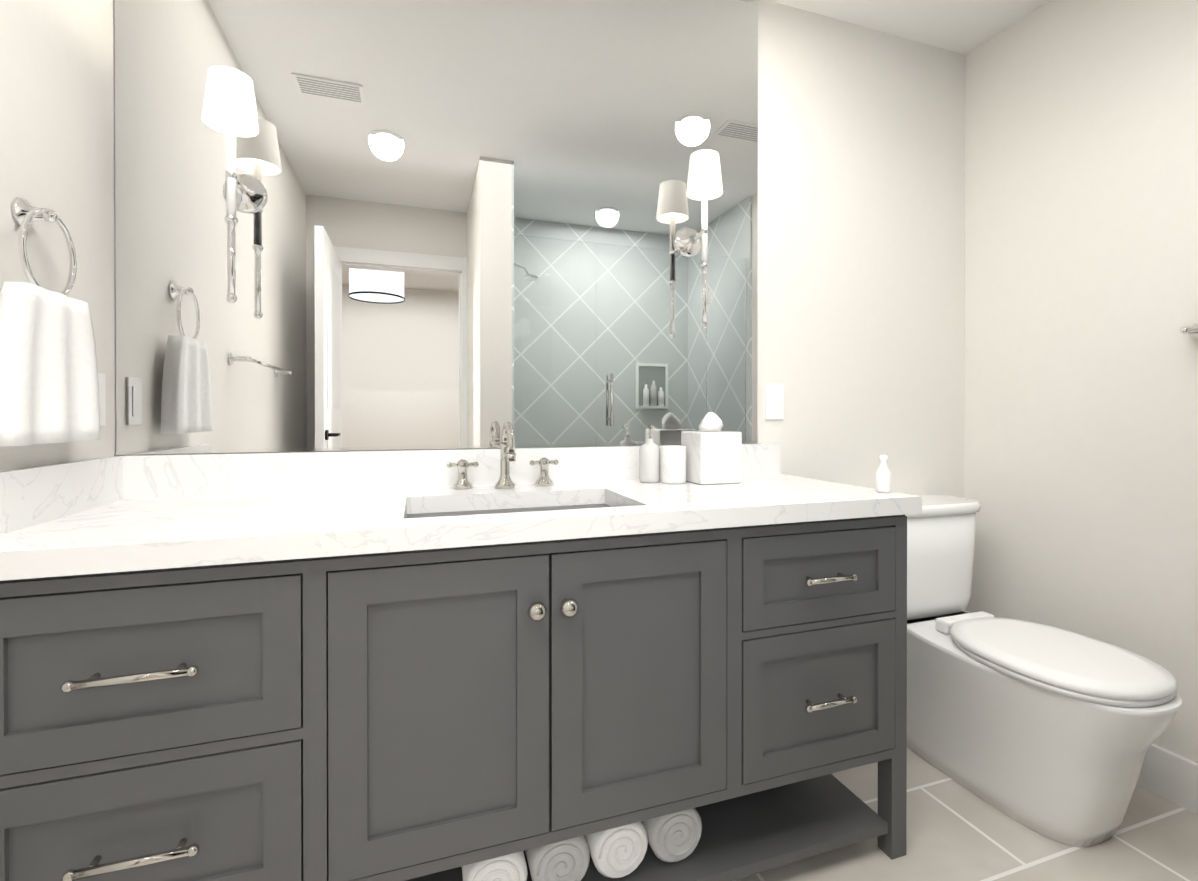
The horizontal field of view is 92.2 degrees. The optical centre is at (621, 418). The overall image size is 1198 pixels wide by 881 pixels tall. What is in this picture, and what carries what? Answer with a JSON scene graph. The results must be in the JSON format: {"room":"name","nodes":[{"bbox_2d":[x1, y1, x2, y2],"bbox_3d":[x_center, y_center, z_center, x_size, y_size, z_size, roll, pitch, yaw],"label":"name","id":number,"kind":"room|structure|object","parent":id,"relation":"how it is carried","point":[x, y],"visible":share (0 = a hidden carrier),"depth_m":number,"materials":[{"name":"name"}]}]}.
{"room":"bathroom","nodes":[
{"label":"bathroom","id":0,"kind":"room"},
{"bbox_2d":[0,0,115,470],"bbox_3d":[-0.812,-0.156,0.177,0.100,2.430,2.400,0,0,-19],"label":"wall","id":1,"kind":"structure","parent":0,"point":[57,106],"depth_m":1.13,"materials":[{"name":"paint"}]},
{"bbox_2d":[0,197,99,445],"bbox_3d":[-1.023,-0.171,1.020,0.061,0.429,0.275,0,0,-19],"label":"towel ring","id":2,"kind":"object","parent":1,"relation":"attached to","point":[49,387],"visible":1,"depth_m":0.99,"materials":[{"name":"white fabric"}]},
{"bbox_2d":[0,455,123,534],"bbox_3d":[-1.052,0.137,1.045,0.021,0.100,0.563,0,0,-19],"label":"backsplash","id":3,"kind":"structure","parent":1,"relation":"attached to","point":[29,495],"depth_m":1.07,"materials":[{"name":"white stone"}]},
{"bbox_2d":[98,373,105,425],"bbox_3d":[-1.128,-0.040,1.238,0.008,0.115,0.070,0,0,-19],"label":"outlet","id":4,"kind":"object","parent":1,"relation":"attached to","point":[102,390],"visible":0.44,"depth_m":1.25,"materials":[{"name":"white plastic"}]},
{"bbox_2d":[114,0,964,497],"bbox_3d":[0.055,-0.163,1.808,2.820,2.430,0.100,0,0,-19],"label":"wall","id":5,"kind":"structure","parent":0,"point":[862,244],"depth_m":2.03,"materials":[{"name":"paint"}]},
{"bbox_2d":[115,0,757,454],"bbox_3d":[-0.358,-0.633,1.601,1.699,1.432,0.008,0,0,-19],"label":"mirror","id":6,"kind":"object","parent":5,"relation":"attached to","point":[463,224],"visible":1,"depth_m":1.55,"materials":[{"name":"silver mirror"}]},
{"bbox_2d":[202,66,266,302],"bbox_3d":[-0.888,-0.514,1.325,0.108,0.508,0.166,0,0,-19],"label":"sconce","id":7,"kind":"object","parent":6,"relation":"attached to","point":[229,109],"visible":1,"depth_m":1.29,"materials":[{"name":"white fabric"}]},
{"bbox_2d":[674,149,722,328],"bbox_3d":[0.234,-0.516,1.720,0.108,0.508,0.166,0,0,-19],"label":"sconce","id":8,"kind":"object","parent":6,"relation":"attached to","point":[704,183],"visible":1,"depth_m":1.69,"materials":[{"name":"white fabric"}]},
{"bbox_2d":[124,443,780,498],"bbox_3d":[-0.317,0.135,1.613,1.784,0.100,0.020,0,0,-19],"label":"backsplash","id":9,"kind":"structure","parent":5,"relation":"attached to","point":[145,476],"depth_m":1.48,"materials":[{"name":"white stone"}]},
{"bbox_2d":[765,384,783,419],"bbox_3d":[0.507,-0.055,1.910,0.070,0.118,0.008,0,0,-19],"label":"switch plate","id":10,"kind":"object","parent":5,"relation":"attached to","point":[774,401],"visible":1,"depth_m":1.91,"materials":[{"name":"white plastic"}]},
{"bbox_2d":[769,0,1047,54],"bbox_3d":[0.470,-1.423,0.623,2.820,0.100,2.600,0,0,-19],"label":"ceiling","id":11,"kind":"structure","parent":0,"point":[964,27],"depth_m":1.98,"materials":[{"name":"paint"}]},
{"bbox_2d":[734,747,1197,880],"bbox_3d":[0.454,1.107,0.682,2.820,0.100,2.500,0,0,-19],"label":"floor","id":12,"kind":"structure","parent":0,"point":[955,831],"depth_m":1.41,"materials":[{"name":"tile"}]},
{"bbox_2d":[0,499,921,880],"bbox_3d":[-0.230,0.640,1.336,1.763,0.828,0.604,0,0,-19],"label":"bathroom vanity","id":13,"kind":"object","parent":12,"relation":"on","point":[376,665],"depth_m":1.04,"materials":[{"name":"paint"}]},
{"bbox_2d":[0,471,921,570],"bbox_3d":[-0.223,0.211,1.348,1.784,0.050,0.583,0,0,-19],"label":"countertop","id":14,"kind":"structure","parent":13,"relation":"on","point":[173,526],"depth_m":1.13,"materials":[{"name":"white stone"}]},
{"bbox_2d":[447,422,558,488],"bbox_3d":[-0.297,0.096,1.502,0.300,0.176,0.172,0,0,-19],"label":"faucet","id":15,"kind":"object","parent":14,"relation":"on","point":[507,451],"visible":0.96,"depth_m":1.52,"materials":[{"name":"silver metal"}]},
{"bbox_2d":[639,425,659,482],"bbox_3d":[0.084,0.101,1.654,0.060,0.165,0.071,0,0,-19],"label":"soap pump","id":16,"kind":"object","parent":14,"relation":"on","point":[649,460],"visible":1,"depth_m":1.64,"materials":[{"name":"white ceramic"}]},
{"bbox_2d":[661,446,685,483],"bbox_3d":[0.149,0.131,1.641,0.072,0.104,0.072,0,0,-19],"label":"tumbler","id":17,"kind":"object","parent":14,"relation":"on","point":[673,464],"visible":0.98,"depth_m":1.61,"materials":[{"name":"ceramic"}]},
{"bbox_2d":[681,412,741,484],"bbox_3d":[0.259,0.083,1.669,0.130,0.201,0.130,0,0,-19],"label":"tissue box","id":18,"kind":"object","parent":14,"relation":"on","point":[713,454],"visible":0.92,"depth_m":1.61,"materials":[{"name":"ceramic"}]},
{"bbox_2d":[876,455,890,492],"bbox_3d":[0.656,0.138,1.443,0.036,0.092,0.035,0,0,-19],"label":"bottle","id":19,"kind":"object","parent":14,"relation":"on","point":[883,478],"visible":1,"depth_m":1.43,"materials":[{"name":"white ceramic"}]},
{"bbox_2d":[462,808,701,880],"bbox_3d":[-0.115,0.911,1.348,0.514,0.124,0.344,0,0,-19],"label":"rolled towels","id":20,"kind":"object","parent":13,"relation":"on","point":[618,852],"visible":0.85,"depth_m":1.20,"materials":[{"name":"fabric"}]},
{"bbox_2d":[905,495,1181,846],"bbox_3d":[1.097,0.664,1.683,0.440,0.775,0.825,0,0,-19],"label":"toilet","id":21,"kind":"object","parent":12,"relation":"on","point":[1052,733],"visible":0.71,"depth_m":1.50,"materials":[{"name":"ceramic"}]},
{"bbox_2d":[964,0,1197,762],"bbox_3d":[1.753,-0.160,1.081,0.100,2.430,2.400,0,0,-19],"label":"wall","id":22,"kind":"structure","parent":0,"point":[1081,310],"depth_m":1.79,"materials":[{"name":"paint"}]},
{"bbox_2d":[1138,744,1197,814],"bbox_3d":[1.549,0.988,1.491,0.016,0.130,1.500,0,0,-19],"label":"baseboard","id":23,"kind":"structure","parent":22,"relation":"attached to","point":[1169,775],"depth_m":1.57,"materials":[{"name":"paint"}]},
{"bbox_2d":[1180,323,1197,338],"bbox_3d":[1.609,-0.231,1.231,0.070,0.043,0.664,0,0,-19],"label":"towel bar","id":24,"kind":"object","parent":22,"relation":"attached to","point":[1191,331],"visible":1,"depth_m":1.51,"materials":[{"name":"silver metal"}]}
]}

